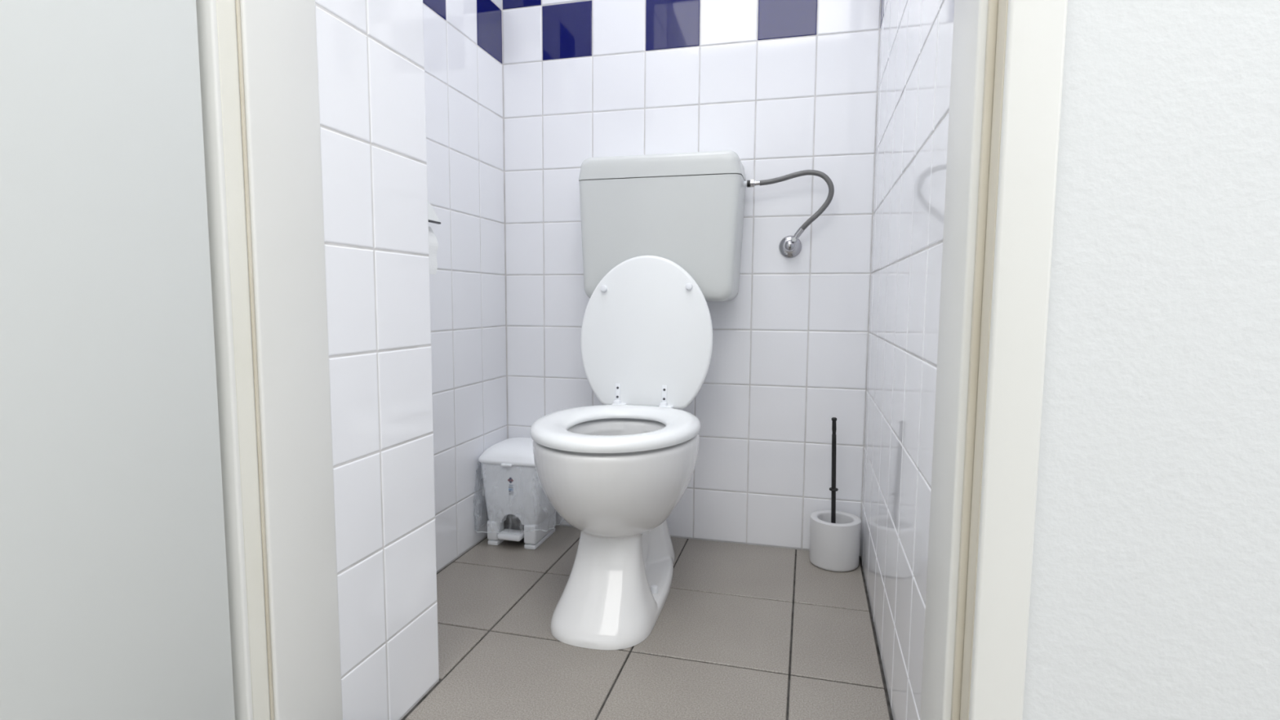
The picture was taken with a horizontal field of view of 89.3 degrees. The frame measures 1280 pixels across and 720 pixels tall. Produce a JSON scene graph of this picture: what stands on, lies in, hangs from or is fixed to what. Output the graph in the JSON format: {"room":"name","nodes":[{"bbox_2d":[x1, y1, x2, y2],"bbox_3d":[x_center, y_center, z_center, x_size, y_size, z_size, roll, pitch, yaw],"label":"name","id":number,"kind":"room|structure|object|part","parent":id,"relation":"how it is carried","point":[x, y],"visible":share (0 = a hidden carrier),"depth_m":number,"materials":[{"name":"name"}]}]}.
{"room":"toilet room","nodes":[
{"label":"toilet room","id":0,"kind":"room"},
{"bbox_2d":[422,0,507,573],"bbox_3d":[-0.537,-0.698,1.525,0.100,2.550,0.947,2,5,14],"label":"wall","id":1,"kind":"structure","parent":0,"point":[463,38],"depth_m":1.69,"materials":[{"name":"tile"}]},
{"bbox_2d":[428,226,438,274],"bbox_3d":[-0.490,-0.249,1.307,0.116,0.148,0.113,2,5,14],"label":"toilet roll","id":2,"kind":"object","parent":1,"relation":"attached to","point":[433,242],"visible":0.08,"depth_m":1.33,"materials":[{"name":"white paper"}]},
{"bbox_2d":[427,200,440,224],"bbox_3d":[-0.491,-0.302,1.298,0.127,0.105,0.130,2,5,14],"label":"paper holder","id":3,"kind":"object","parent":1,"relation":"attached to","point":[433,218],"visible":0.12,"depth_m":1.33,"materials":[{"name":"silver metal"}]},
{"bbox_2d":[401,525,893,719],"bbox_3d":[-0.210,0.680,0.266,4.000,0.060,3.350,2,5,14],"label":"floor","id":4,"kind":"structure","parent":0,"point":[740,632],"depth_m":1.26,"materials":[{"name":"tile"}]},
{"bbox_2d":[478,437,555,549],"bbox_3d":[-0.331,0.366,1.831,0.195,0.278,0.203,2,5,14],"label":"pedal bin","id":5,"kind":"object","parent":4,"relation":"on","point":[517,501],"visible":0.73,"depth_m":1.75,"materials":[{"name":"white plastic"}]},
{"bbox_3d":[-0.330,0.250,1.822,0.195,0.044,0.198,2,5,14],"label":"lid","id":6,"kind":"part","parent":5,"relation":"part of","materials":[{"name":"white plastic"}]},
{"bbox_2d":[473,461,564,533],"bbox_3d":[-0.313,0.370,1.829,0.241,0.192,0.219,2,5,14],"label":"liner","id":7,"kind":"object","parent":5,"relation":"hanging from","point":[562,519],"visible":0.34,"depth_m":1.76,"materials":[{"name":"white plastic"}]},
{"bbox_2d":[529,255,713,649],"bbox_3d":[-0.034,0.145,1.470,0.370,0.786,0.575,2,5,14],"label":"toilet","id":8,"kind":"object","parent":4,"relation":"on","point":[615,471],"visible":1,"depth_m":1.36,"materials":[{"name":"white ceramic"}]},
{"bbox_3d":[-0.052,0.141,1.406,0.357,0.025,0.434,2,5,14],"label":"seat","id":9,"kind":"part","parent":8,"relation":"part of","materials":[{"name":"white paint"}]},
{"bbox_3d":[-0.036,0.345,1.492,0.353,0.384,0.561,2,5,14],"label":"bowl","id":10,"kind":"part","parent":8,"relation":"part of","materials":[{"name":"white ceramic"}]},
{"bbox_3d":[0.014,-0.073,1.639,0.343,0.382,0.052,2,5,14],"label":"lid","id":11,"kind":"part","parent":8,"relation":"part of","materials":[{"name":"white paint"}]},
{"bbox_2d":[809,510,861,571],"bbox_3d":[0.502,0.464,1.671,0.126,0.120,0.126,2,5,14],"label":"brush holder","id":12,"kind":"object","parent":4,"relation":"on","point":[833,547],"visible":0.98,"depth_m":1.62,"materials":[{"name":"white plastic"}]},
{"bbox_2d":[829,417,838,523],"bbox_3d":[0.502,0.330,1.659,0.069,0.370,0.068,2,5,14],"label":"toilet brush","id":13,"kind":"object","parent":12,"relation":"in","point":[833,488],"visible":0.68,"depth_m":1.65,"materials":[{"name":"black plastic"}]},
{"bbox_2d":[502,0,880,555],"bbox_3d":[0.112,-0.718,1.793,1.222,2.550,0.100,2,5,14],"label":"wall","id":14,"kind":"structure","parent":0,"point":[785,86],"depth_m":1.75,"materials":[{"name":"tile"}]},
{"bbox_2d":[578,150,746,301],"bbox_3d":[0.057,-0.343,1.716,0.427,0.372,0.140,2,5,14],"label":"cistern","id":15,"kind":"object","parent":14,"relation":"attached to","point":[686,210],"visible":0.91,"depth_m":1.64,"materials":[{"name":"white plastic"}]},
{"bbox_3d":[0.058,-0.499,1.701,0.427,0.059,0.140,2,5,14],"label":"tank lid","id":16,"kind":"part","parent":15,"relation":"part of","materials":[{"name":"white plastic"}]},
{"bbox_2d":[743,169,834,237],"bbox_3d":[0.377,-0.397,1.654,0.226,0.168,0.030,2,5,14],"label":"supply hose","id":17,"kind":"object","parent":15,"relation":"attached to","point":[752,183],"visible":1,"depth_m":1.64,"materials":[{"name":"silver metal"}]},
{"bbox_2d":[778,235,801,257],"bbox_3d":[0.389,-0.295,1.679,0.059,0.059,0.053,2,5,14],"label":"valve","id":18,"kind":"object","parent":14,"relation":"attached to","point":[789,246],"visible":1,"depth_m":1.69,"materials":[{"name":"silver metal"}]},
{"bbox_2d":[315,0,1279,719],"bbox_3d":[0.576,-0.607,0.604,2.721,2.550,0.385,2,5,14],"label":"wall","id":19,"kind":"structure","parent":0,"point":[1155,591],"depth_m":0.51,"materials":[{"name":"white paint"}]},
{"bbox_2d":[0,0,235,719],"bbox_3d":[-0.594,-0.361,0.311,0.040,1.985,0.780,2,5,16],"label":"door","id":20,"kind":"structure","parent":19,"relation":"in","point":[114,594],"depth_m":0.60,"materials":[{"name":"white wood"}]},
{"bbox_2d":[195,0,342,719],"bbox_3d":[-0.456,-0.415,0.759,0.058,2.032,0.146,2,5,14],"label":"door frame","id":21,"kind":"structure","parent":19,"relation":"attached to","point":[258,59],"depth_m":0.77,"materials":[{"name":"beige paint"}]},
{"bbox_2d":[860,0,954,719],"bbox_3d":[0.507,-0.651,1.089,0.100,2.550,1.270,2,5,14],"label":"wall","id":22,"kind":"structure","parent":0,"point":[916,42],"depth_m":1.04,"materials":[{"name":"tile"}]},
{"bbox_2d":[920,0,1067,719],"bbox_3d":[0.318,-0.392,0.558,0.054,2.032,0.148,2,5,14],"label":"door frame","id":23,"kind":"structure","parent":22,"relation":"attached to","point":[1008,55],"depth_m":0.54,"materials":[{"name":"beige paint"}]}
]}

